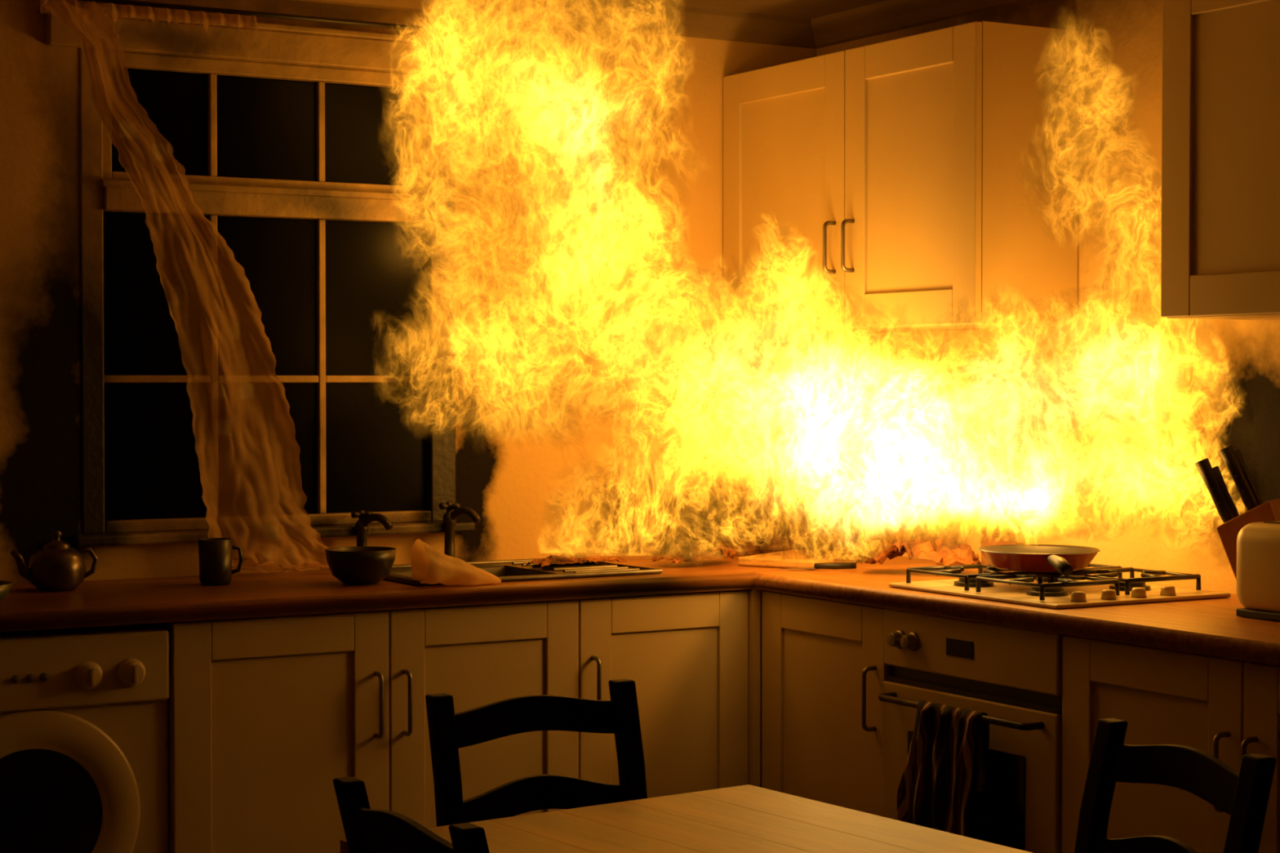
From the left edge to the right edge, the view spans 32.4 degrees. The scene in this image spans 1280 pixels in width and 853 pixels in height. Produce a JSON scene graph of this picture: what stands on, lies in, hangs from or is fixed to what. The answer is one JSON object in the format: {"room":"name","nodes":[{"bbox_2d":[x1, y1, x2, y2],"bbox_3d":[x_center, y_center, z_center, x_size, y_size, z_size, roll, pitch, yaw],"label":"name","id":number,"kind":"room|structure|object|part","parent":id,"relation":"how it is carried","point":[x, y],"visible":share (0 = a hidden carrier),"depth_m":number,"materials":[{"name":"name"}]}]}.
{"room":"fire-damaged room","nodes":[
{"label":"fire-damaged room","id":0,"kind":"room"},
{"bbox_2d":[0,0,816,787],"bbox_3d":[-1.444,0.076,5.271,4.600,2.400,0.200,-1,1,-30],"label":"wall","id":1,"kind":"structure","parent":0,"point":[588,162],"depth_m":5.86,"materials":[{"name":"paint"}]},
{"bbox_2d":[42,0,329,573],"bbox_3d":[-1.032,-0.320,5.269,0.795,1.354,0.053,-1,1,-27],"label":"curtain","id":2,"kind":"object","parent":1,"relation":"attached to","point":[247,450],"visible":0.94,"depth_m":5.28,"materials":[{"name":"beige fabric"}]},
{"bbox_2d":[40,0,257,34],"bbox_3d":[-1.157,-0.968,5.208,0.523,0.047,0.026,-1,1,-30],"label":"scrap","id":3,"kind":"object","parent":2,"relation":"attached to","point":[112,10],"visible":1,"depth_m":5.24,"materials":[{"name":"brown fabric"}]},
{"bbox_2d":[102,67,426,520],"bbox_3d":[-0.922,-0.322,5.485,0.857,1.086,0.006,-1,1,-30],"label":"glass","id":4,"kind":"object","parent":1,"relation":"attached to","point":[376,319],"visible":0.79,"depth_m":5.52,"materials":[{"name":"glass"}]},
{"bbox_2d":[102,73,428,513],"bbox_3d":[-0.922,-0.322,5.485,0.855,1.085,0.037,-1,1,-30],"label":"bars","id":5,"kind":"object","parent":1,"relation":"attached to","point":[420,96],"visible":0.7,"depth_m":5.54,"materials":[{"name":"paint"}]},
{"bbox_2d":[79,48,455,534],"bbox_3d":[-0.909,-0.324,5.478,0.980,1.150,0.082,-1,1,-30],"label":"frame","id":6,"kind":"object","parent":1,"relation":"attached to","point":[436,209],"visible":0.86,"depth_m":5.47,"materials":[{"name":"paint"}]},
{"bbox_2d":[37,5,497,79],"bbox_3d":[-0.889,-0.943,5.431,1.180,0.090,0.050,-1,1,-30],"label":"board","id":7,"kind":"object","parent":1,"relation":"attached to","point":[278,43],"visible":0.91,"depth_m":5.45,"materials":[{"name":"paint"}]},
{"bbox_2d":[70,520,475,546],"bbox_3d":[-0.886,0.264,5.452,1.040,0.025,0.060,-1,1,-30],"label":"sill","id":8,"kind":"structure","parent":1,"relation":"attached to","point":[189,536],"depth_m":5.32,"materials":[{"name":"paint"}]},
{"bbox_2d":[76,0,516,40],"bbox_3d":[-0.873,-1.003,5.422,1.240,0.012,0.081,-1,1,-30],"label":"rail","id":9,"kind":"object","parent":1,"relation":"attached to","point":[489,35],"depth_m":5.41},
{"bbox_2d":[296,0,816,48],"bbox_3d":[-1.376,-1.087,5.133,4.400,0.070,0.065,-1,1,-30],"label":"trim","id":10,"kind":"structure","parent":1,"relation":"attached to","point":[614,15],"depth_m":5.92,"materials":[{"name":"paint"}]},
{"bbox_2d":[626,0,886,18],"bbox_3d":[0.104,-1.095,2.618,4.600,0.050,6.300,-1,1,-30],"label":"ceiling","id":11,"kind":"structure","parent":0,"point":[806,9],"depth_m":5.96,"materials":[{"name":"paint"}]},
{"bbox_2d":[815,0,1279,594],"bbox_3d":[2.094,0.108,3.699,0.100,2.400,6.100,-1,1,-30],"label":"wall","id":12,"kind":"structure","parent":0,"point":[1075,435],"depth_m":5.31,"materials":[{"name":"paint"}]},
{"bbox_2d":[723,20,1078,334],"bbox_3d":[0.628,-0.607,5.717,0.352,0.713,1.102,-1,1,-30],"label":"upper cabinet","id":13,"kind":"object","parent":12,"relation":"attached to","point":[927,180],"visible":1,"depth_m":5.42,"materials":[{"name":"beige paint"}]},
{"bbox_3d":[0.387,-0.611,5.881,0.009,0.547,0.409,-1,1,-30],"label":"door panel","id":14,"kind":"part","parent":13,"relation":"part of","materials":[{"name":"beige paint"}]},
{"bbox_3d":[0.384,-0.611,5.879,0.020,0.709,0.571,-1,1,-30],"label":"door frame","id":15,"kind":"part","parent":13,"relation":"part of","materials":[{"name":"beige paint"}]},
{"bbox_3d":[0.484,-0.460,5.654,0.037,0.136,0.011,-1,1,-30],"label":"handle","id":16,"kind":"part","parent":13,"relation":"part of","materials":[{"name":"metal"}]},
{"bbox_3d":[0.525,-0.459,5.585,0.037,0.136,0.011,-1,1,-30],"label":"handle","id":17,"kind":"part","parent":13,"relation":"part of","materials":[{"name":"metal"}]},
{"bbox_3d":[0.666,-0.601,5.406,0.009,0.547,0.361,-1,1,-30],"label":"door panel","id":18,"kind":"part","parent":13,"relation":"part of","materials":[{"name":"beige paint"}]},
{"bbox_3d":[0.663,-0.601,5.404,0.020,0.709,0.523,-1,1,-30],"label":"door frame","id":19,"kind":"part","parent":13,"relation":"part of","materials":[{"name":"beige paint"}]},
{"bbox_2d":[810,0,1031,48],"bbox_3d":[1.997,-1.057,3.676,0.065,0.070,6.000,-1,1,-30],"label":"trim","id":20,"kind":"structure","parent":12,"relation":"attached to","point":[888,15],"depth_m":5.92,"materials":[{"name":"paint"}]},
{"bbox_2d":[1160,0,1279,319],"bbox_3d":[1.471,-0.578,4.287,0.352,0.713,1.000,-1,1,-30],"label":"upper cabinet","id":21,"kind":"object","parent":12,"relation":"attached to","point":[1220,251],"visible":1,"depth_m":4.51,"materials":[{"name":"beige paint"}]},
{"bbox_3d":[1.236,-0.581,4.439,0.009,0.547,0.334,-1,1,-30],"label":"door panel","id":22,"kind":"part","parent":21,"relation":"part of","materials":[{"name":"beige paint"}]},
{"bbox_3d":[0.104,1.355,2.669,4.600,0.050,6.300,-1,1,-30],"label":"floor","id":23,"kind":"structure","parent":0,"visible":0},
{"bbox_2d":[0,623,168,852],"bbox_3d":[-1.395,0.859,4.811,0.594,0.852,0.600,-1,1,-30],"label":"washing machine","id":24,"kind":"object","parent":23,"relation":"on","point":[84,735],"visible":0.98,"depth_m":4.64,"materials":[{"name":"white metal"}]},
{"bbox_3d":[-1.265,0.822,4.589,0.300,0.300,0.011,-1,1,-30],"label":"door glass","id":25,"kind":"part","parent":24,"relation":"part of","materials":[{"name":"black glass"}]},
{"bbox_3d":[-1.265,0.515,4.582,0.588,0.150,0.014,-1,1,-30],"label":"control panel","id":26,"kind":"part","parent":24,"relation":"part of","materials":[{"name":"white plastic"}]},
{"bbox_3d":[-1.151,0.524,4.620,0.060,0.060,0.036,-1,1,-30],"label":"program knob","id":27,"kind":"part","parent":24,"relation":"part of","materials":[{"name":"white plastic"}]},
{"bbox_3d":[-1.072,0.523,4.667,0.060,0.060,0.036,-1,1,-30],"label":"program knob","id":28,"kind":"part","parent":24,"relation":"part of","materials":[{"name":"white plastic"}]},
{"bbox_2d":[147,599,578,852],"bbox_3d":[-0.705,0.842,5.213,0.997,0.870,0.597,-1,1,-30],"label":"base cabinet","id":29,"kind":"object","parent":23,"relation":"on","point":[264,713],"visible":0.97,"depth_m":4.93,"materials":[{"name":"paint"}]},
{"bbox_3d":[-0.789,0.798,4.871,0.503,0.757,0.020,-1,1,-30],"label":"door frame","id":30,"kind":"part","parent":29,"relation":"part of","materials":[{"name":"beige paint"}]},
{"bbox_3d":[-0.791,0.798,4.874,0.341,0.595,0.009,-1,1,-30],"label":"door panel","id":31,"kind":"part","parent":29,"relation":"part of","materials":[{"name":"beige paint"}]},
{"bbox_3d":[-0.586,0.627,4.954,0.011,0.150,0.037,-1,1,-30],"label":"handle","id":32,"kind":"part","parent":29,"relation":"part of","materials":[{"name":"metal"}]},
{"bbox_3d":[-0.526,0.626,4.989,0.011,0.150,0.037,-1,1,-30],"label":"handle","id":33,"kind":"part","parent":29,"relation":"part of","materials":[{"name":"metal"}]},
{"bbox_3d":[-0.359,0.793,5.124,0.486,0.757,0.020,-1,1,-30],"label":"door frame","id":34,"kind":"part","parent":29,"relation":"part of","materials":[{"name":"beige paint"}]},
{"bbox_3d":[-0.361,0.793,5.127,0.324,0.595,0.009,-1,1,-30],"label":"door panel","id":35,"kind":"part","parent":29,"relation":"part of","materials":[{"name":"beige paint"}]},
{"bbox_2d":[333,777,489,852],"bbox_3d":[-0.088,0.886,2.743,0.477,0.885,0.374,-1,1,-30],"label":"dining chair","id":36,"kind":"object","parent":23,"relation":"on","point":[366,830],"visible":1,"depth_m":2.64,"materials":[{"name":"black wood"}]},
{"bbox_3d":[-0.331,0.885,2.795,0.111,0.885,0.038,-1,1,-30],"label":"post","id":37,"kind":"part","parent":36,"relation":"part of","materials":[{"name":"black wood"}]},
{"bbox_3d":[-0.160,0.891,2.506,0.111,0.885,0.038,-1,1,-30],"label":"post","id":38,"kind":"part","parent":36,"relation":"part of","materials":[{"name":"black wood"}]},
{"bbox_2d":[425,679,647,826],"bbox_3d":[-0.062,0.872,3.413,0.374,0.885,0.477,-1,1,-30],"label":"dining chair","id":39,"kind":"object","parent":23,"relation":"on","point":[449,731],"visible":0.8,"depth_m":3.58,"materials":[{"name":"black wood"}]},
{"bbox_3d":[-0.299,0.870,3.484,0.038,0.885,0.111,-1,1,-30],"label":"post","id":40,"kind":"part","parent":39,"relation":"part of","materials":[{"name":"black wood"}]},
{"bbox_3d":[-0.010,0.867,3.655,0.038,0.885,0.111,-1,1,-30],"label":"post","id":41,"kind":"part","parent":39,"relation":"part of","materials":[{"name":"black wood"}]},
{"bbox_2d":[575,588,760,798],"bbox_3d":[-0.059,0.834,5.593,0.503,0.870,0.597,-1,1,-30],"label":"base cabinet","id":42,"kind":"object","parent":23,"relation":"on","point":[693,660],"visible":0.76,"depth_m":5.39,"materials":[{"name":"paint"}]},
{"bbox_3d":[-0.103,0.621,5.238,0.011,0.150,0.037,-1,1,-30],"label":"handle","id":43,"kind":"part","parent":42,"relation":"part of","materials":[{"name":"metal"}]},
{"bbox_3d":[0.057,0.788,5.373,0.315,0.595,0.009,-1,1,-30],"label":"door panel","id":44,"kind":"part","parent":42,"relation":"part of","materials":[{"name":"beige paint"}]},
{"bbox_2d":[340,784,1031,852],"bbox_3d":[0.218,0.952,2.789,0.720,0.750,1.170,-1,1,-35],"label":"dining table","id":45,"kind":"object","parent":23,"relation":"on","point":[744,819],"visible":0.87,"depth_m":3.12,"materials":[{"name":"brown wood"}]},
{"bbox_2d":[761,591,890,817],"bbox_3d":[0.655,0.838,5.392,0.597,0.870,0.508,-1,1,-30],"label":"base cabinet","id":46,"kind":"object","parent":23,"relation":"on","point":[824,668],"visible":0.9,"depth_m":5.26,"materials":[{"name":"paint"}]},
{"bbox_2d":[0,546,1279,666],"bbox_3d":[-0.209,0.406,4.291,3.266,0.040,2.746,-1,1,-30],"label":"countertop","id":47,"kind":"structure","parent":46,"relation":"on","point":[1211,627],"depth_m":4.86,"materials":[{"name":"brown wood"}]},
{"bbox_2d":[0,580,13,600],"bbox_3d":[-1.398,0.353,4.607,0.170,0.050,0.170,-1,1,-30],"label":"bowl","id":48,"kind":"object","parent":47,"relation":"on","point":[5,586],"visible":1,"depth_m":4.60,"materials":[{"name":"ceramic"}]},
{"bbox_2d":[9,529,98,591],"bbox_3d":[-1.327,0.302,4.996,0.157,0.136,0.135,0,1,10],"label":"teapot","id":49,"kind":"object","parent":47,"relation":"on","point":[55,566],"visible":1,"depth_m":4.96,"materials":[{"name":"metal"}]},
{"bbox_3d":[-1.327,0.314,4.997,0.201,0.081,0.032,-1,1,-30],"label":"spout and handle","id":50,"kind":"part","parent":49,"relation":"part of","materials":[{"name":"metal"}]},
{"bbox_2d":[198,537,244,585],"bbox_3d":[-0.979,0.315,5.137,0.098,0.105,0.078,0,1,2],"label":"mug","id":51,"kind":"object","parent":47,"relation":"on","point":[215,554],"visible":1,"depth_m":5.11,"materials":[{"name":"ceramic"}]},
{"bbox_3d":[-0.945,0.312,5.163,0.034,0.069,0.010,-1,1,-30],"label":"handle","id":52,"kind":"part","parent":51,"relation":"part of","materials":[{"name":"ceramic"}]},
{"bbox_2d":[324,546,395,584],"bbox_3d":[-0.654,0.327,5.161,0.166,0.080,0.166,-1,1,-30],"label":"mixing bowl","id":53,"kind":"object","parent":47,"relation":"on","point":[357,565],"visible":1,"depth_m":5.10,"materials":[{"name":"ceramic"}]},
{"bbox_2d":[351,510,392,546],"bbox_3d":[-0.664,0.285,5.495,0.141,0.150,0.061,1,1,35],"label":"tap","id":54,"kind":"object","parent":47,"relation":"on","point":[365,518],"visible":0.82,"depth_m":5.50,"materials":[{"name":"silver metal"}]},
{"bbox_2d":[410,538,501,585],"bbox_3d":[-0.413,0.312,5.093,0.210,0.112,0.098,-1,1,-32],"label":"crumpled paper","id":55,"kind":"object","parent":47,"relation":"on","point":[429,565],"visible":1,"depth_m":5.07,"materials":[{"name":"beige paper"}]},
{"bbox_2d":[438,501,480,557],"bbox_3d":[-0.455,0.275,5.618,0.141,0.165,0.061,1,1,35],"label":"tap","id":56,"kind":"object","parent":47,"relation":"on","point":[450,517],"visible":0.86,"depth_m":5.63,"materials":[{"name":"silver metal"}]},
{"bbox_2d":[382,558,662,586],"bbox_3d":[-0.341,0.441,5.444,0.660,0.183,0.447,-1,1,-30],"label":"sink","id":57,"kind":"object","parent":47,"relation":"in","point":[515,570],"visible":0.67,"depth_m":5.47,"materials":[{"name":"metal"}]},
{"bbox_2d":[523,551,626,567],"bbox_3d":[-0.164,0.332,5.566,0.274,0.027,0.141,-1,1,-36],"label":"debris","id":58,"kind":"object","parent":57,"relation":"on","point":[581,557],"visible":0.99,"depth_m":5.53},
{"bbox_2d":[650,526,737,564],"bbox_3d":[0.138,0.298,5.699,0.174,0.096,0.259,1,2,42],"label":"debris","id":59,"kind":"object","parent":47,"relation":"on","point":[676,553],"visible":0.6,"depth_m":5.62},
{"bbox_2d":[722,539,755,555],"bbox_3d":[0.271,0.284,6.030,0.090,0.130,0.090,-1,1,-30],"label":"storage jar","id":60,"kind":"object","parent":47,"relation":"on","point":[746,547],"visible":0.16,"depth_m":5.99,"materials":[{"name":"ceramic"}]},
{"bbox_2d":[757,497,793,553],"bbox_3d":[0.374,0.273,6.091,0.100,0.150,0.100,-1,1,-30],"label":"storage jar","id":61,"kind":"object","parent":47,"relation":"on","point":[771,508],"visible":0.77,"depth_m":6.05,"materials":[{"name":"ceramic"}]},
{"bbox_3d":[0.374,0.210,6.089,0.090,0.026,0.090,-1,1,-30],"label":"jar lid","id":62,"kind":"part","parent":61,"relation":"part of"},
{"bbox_2d":[737,549,860,568],"bbox_3d":[0.426,0.344,5.728,0.220,0.022,0.320,1,1,31],"label":"chopping board","id":63,"kind":"object","parent":47,"relation":"on","point":[792,558],"visible":0.78,"depth_m":5.63,"materials":[{"name":"brown wood"}]},
{"bbox_2d":[780,562,856,569],"bbox_3d":[0.445,0.350,5.521,0.196,0.017,0.022,0,1,-9],"label":"kitchen knife","id":64,"kind":"object","parent":47,"relation":"on","point":[833,566],"visible":1,"depth_m":5.52,"materials":[{"name":"metal"}]},
{"bbox_3d":[0.393,0.355,5.513,0.090,0.002,0.021,0,1,-8],"label":"blade","id":65,"kind":"part","parent":64,"relation":"part of","materials":[{"name":"metal"}]},
{"bbox_3d":[0.489,0.350,5.530,0.106,0.017,0.018,0,1,-6],"label":"knife handle","id":66,"kind":"part","parent":64,"relation":"part of","materials":[{"name":"black plastic"}]},
{"bbox_2d":[857,520,982,565],"bbox_3d":[0.690,0.289,5.440,0.300,0.115,0.208,0,1,15],"label":"crumpled cloth","id":67,"kind":"object","parent":47,"relation":"on","point":[909,540],"visible":0.95,"depth_m":5.39,"materials":[{"name":"orange fabric"}]},
{"bbox_2d":[934,520,958,564],"bbox_3d":[0.795,0.300,5.712,0.060,0.110,0.060,-1,1,-30],"label":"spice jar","id":68,"kind":"object","parent":47,"relation":"on","point":[946,530],"visible":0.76,"depth_m":5.69,"materials":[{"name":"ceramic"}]},
{"bbox_3d":[0.795,0.255,5.711,0.054,0.019,0.054,-1,1,-30],"label":"jar lid","id":69,"kind":"part","parent":68,"relation":"part of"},
{"bbox_2d":[981,525,1032,573],"bbox_3d":[0.892,0.300,5.360,0.126,0.125,0.088,1,2,38],"label":"carton","id":70,"kind":"object","parent":47,"relation":"on","point":[992,536],"visible":0.38,"depth_m":5.36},
{"bbox_2d":[888,563,1231,608],"bbox_3d":[0.932,0.347,4.947,0.500,0.050,0.580,-1,1,-30],"label":"gas hob","id":71,"kind":"object","parent":47,"relation":"in","point":[1055,590],"visible":0.93,"depth_m":4.83,"materials":[{"name":"silver metal"}]},
{"bbox_2d":[426,372,1235,558],"bbox_3d":[0.349,-0.400,5.099,2.082,1.427,0.523,0,1,11],"label":"flames","id":72,"kind":"object","parent":71,"relation":"on","point":[734,516],"visible":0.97,"depth_m":5.22},
{"bbox_3d":[0.758,0.351,5.007,0.090,0.020,0.090,-1,1,-30],"label":"burner","id":73,"kind":"part","parent":71,"relation":"part of","materials":[{"name":"black metal"}]},
{"bbox_2d":[977,544,1100,576],"bbox_3d":[0.923,0.299,4.912,0.302,0.045,0.412,-1,1,-30],"label":"frying pan","id":74,"kind":"object","parent":71,"relation":"on","point":[1064,559],"visible":1,"depth_m":4.90,"materials":[{"name":"red metal"}]},
{"bbox_3d":[0.901,0.298,4.758,0.030,0.036,0.184,0,1,-2],"label":"handle","id":75,"kind":"part","parent":74,"relation":"part of","materials":[{"name":"black plastic"}]},
{"bbox_3d":[0.885,0.356,4.791,0.090,0.020,0.090,-1,1,-30],"label":"burner","id":76,"kind":"part","parent":71,"relation":"part of","materials":[{"name":"black metal"}]},
{"bbox_3d":[0.965,0.349,5.128,0.090,0.020,0.090,-1,1,-30],"label":"burner","id":77,"kind":"part","parent":71,"relation":"part of","materials":[{"name":"black metal"}]},
{"bbox_3d":[1.092,0.353,4.913,0.090,0.020,0.090,-1,1,-30],"label":"burner","id":78,"kind":"part","parent":71,"relation":"part of","materials":[{"name":"black metal"}]},
{"bbox_2d":[1195,445,1279,580],"bbox_3d":[1.295,0.209,4.655,0.234,0.337,0.100,1,1,29],"label":"knife block","id":79,"kind":"object","parent":47,"relation":"on","point":[1268,511],"visible":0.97,"depth_m":4.64,"materials":[{"name":"brown wood"}]},
{"bbox_3d":[1.218,0.140,4.669,0.085,0.146,0.030,1,1,29],"label":"knife handle","id":80,"kind":"part","parent":79,"relation":"part of","materials":[{"name":"black plastic"}]},
{"bbox_3d":[1.246,0.148,4.710,0.076,0.128,0.030,1,1,29],"label":"knife handle","id":81,"kind":"part","parent":79,"relation":"part of","materials":[{"name":"black plastic"}]},
{"bbox_3d":[1.263,0.114,4.646,0.085,0.146,0.030,1,1,29],"label":"knife handle","id":82,"kind":"part","parent":79,"relation":"part of","materials":[{"name":"black plastic"}]},
{"bbox_3d":[1.287,0.117,4.685,0.081,0.137,0.030,1,1,29],"label":"knife handle","id":83,"kind":"part","parent":79,"relation":"part of","materials":[{"name":"black plastic"}]},
{"bbox_2d":[1235,521,1279,621],"bbox_3d":[1.320,0.287,4.376,0.170,0.192,0.285,-1,1,-30],"label":"toaster","id":84,"kind":"object","parent":47,"relation":"on","point":[1258,544],"visible":1,"depth_m":4.37,"materials":[{"name":"beige plastic"}]},
{"bbox_3d":[0.441,0.790,5.266,0.009,0.595,0.342,-1,1,-30],"label":"door panel","id":85,"kind":"part","parent":46,"relation":"part of","materials":[{"name":"beige paint"}]},
{"bbox_3d":[0.524,0.625,5.057,0.037,0.150,0.011,-1,1,-30],"label":"handle","id":86,"kind":"part","parent":46,"relation":"part of","materials":[{"name":"metal"}]},
{"bbox_2d":[878,608,1066,852],"bbox_3d":[0.922,0.849,4.907,0.610,0.868,0.592,-1,1,-30],"label":"oven","id":87,"kind":"object","parent":23,"relation":"on","point":[1009,674],"visible":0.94,"depth_m":4.68,"materials":[{"name":"white metal"}]},
{"bbox_3d":[0.575,0.480,4.963,0.030,0.044,0.044,-1,1,-30],"label":"knob","id":88,"kind":"part","parent":87,"relation":"part of","materials":[{"name":"metal"}]},
{"bbox_3d":[0.600,0.481,4.921,0.030,0.044,0.044,-1,1,-30],"label":"knob","id":89,"kind":"part","parent":87,"relation":"part of","materials":[{"name":"metal"}]},
{"bbox_2d":[897,700,989,836],"bbox_3d":[0.650,0.857,4.743,0.074,0.509,0.267,-1,1,-30],"label":"tea towel","id":90,"kind":"object","parent":87,"relation":"hanging from","point":[947,759],"visible":0.85,"depth_m":4.72,"materials":[{"name":"fabric"}]},
{"bbox_3d":[0.714,0.828,4.784,0.023,0.485,0.592,-1,1,-30],"label":"door","id":91,"kind":"part","parent":87,"relation":"part of","materials":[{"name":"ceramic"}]},
{"bbox_3d":[0.714,0.483,4.777,0.021,0.129,0.592,-1,1,-30],"label":"control panel","id":92,"kind":"part","parent":87,"relation":"part of","materials":[{"name":"metal"}]},
{"bbox_2d":[1061,635,1279,852],"bbox_3d":[1.342,0.862,4.226,0.597,0.870,1.000,-1,1,-30],"label":"base cabinet","id":93,"kind":"object","parent":23,"relation":"on","point":[1226,709],"visible":0.66,"depth_m":4.26,"materials":[{"name":"paint"}]},
{"bbox_3d":[1.001,0.810,4.314,0.009,0.595,0.334,-1,1,-30],"label":"door panel","id":94,"kind":"part","parent":93,"relation":"part of","materials":[{"name":"beige paint"}]},
{"bbox_3d":[1.083,0.645,4.109,0.037,0.150,0.011,-1,1,-30],"label":"handle","id":95,"kind":"part","parent":93,"relation":"part of","materials":[{"name":"metal"}]},
{"bbox_3d":[1.118,0.646,4.049,0.037,0.150,0.011,-1,1,-30],"label":"handle","id":96,"kind":"part","parent":93,"relation":"part of","materials":[{"name":"metal"}]},
{"bbox_3d":[1.252,0.819,3.882,0.020,0.757,0.496,-1,1,-30],"label":"door frame","id":97,"kind":"part","parent":93,"relation":"part of","materials":[{"name":"beige paint"}]},
{"bbox_2d":[1074,718,1275,852],"bbox_3d":[0.555,0.880,3.017,0.477,0.885,0.374,0,1,-23],"label":"dining chair","id":98,"kind":"object","parent":23,"relation":"on","point":[1243,795],"visible":1,"depth_m":3.11,"materials":[{"name":"black wood"}]},
{"bbox_3d":[0.659,0.875,3.242,0.111,0.885,0.038,0,1,-22],"label":"post","id":99,"kind":"part","parent":98,"relation":"part of","materials":[{"name":"black wood"}]},
{"bbox_3d":[0.788,0.882,2.932,0.111,0.885,0.038,0,1,-23],"label":"post","id":100,"kind":"part","parent":98,"relation":"part of","materials":[{"name":"black wood"}]}
]}

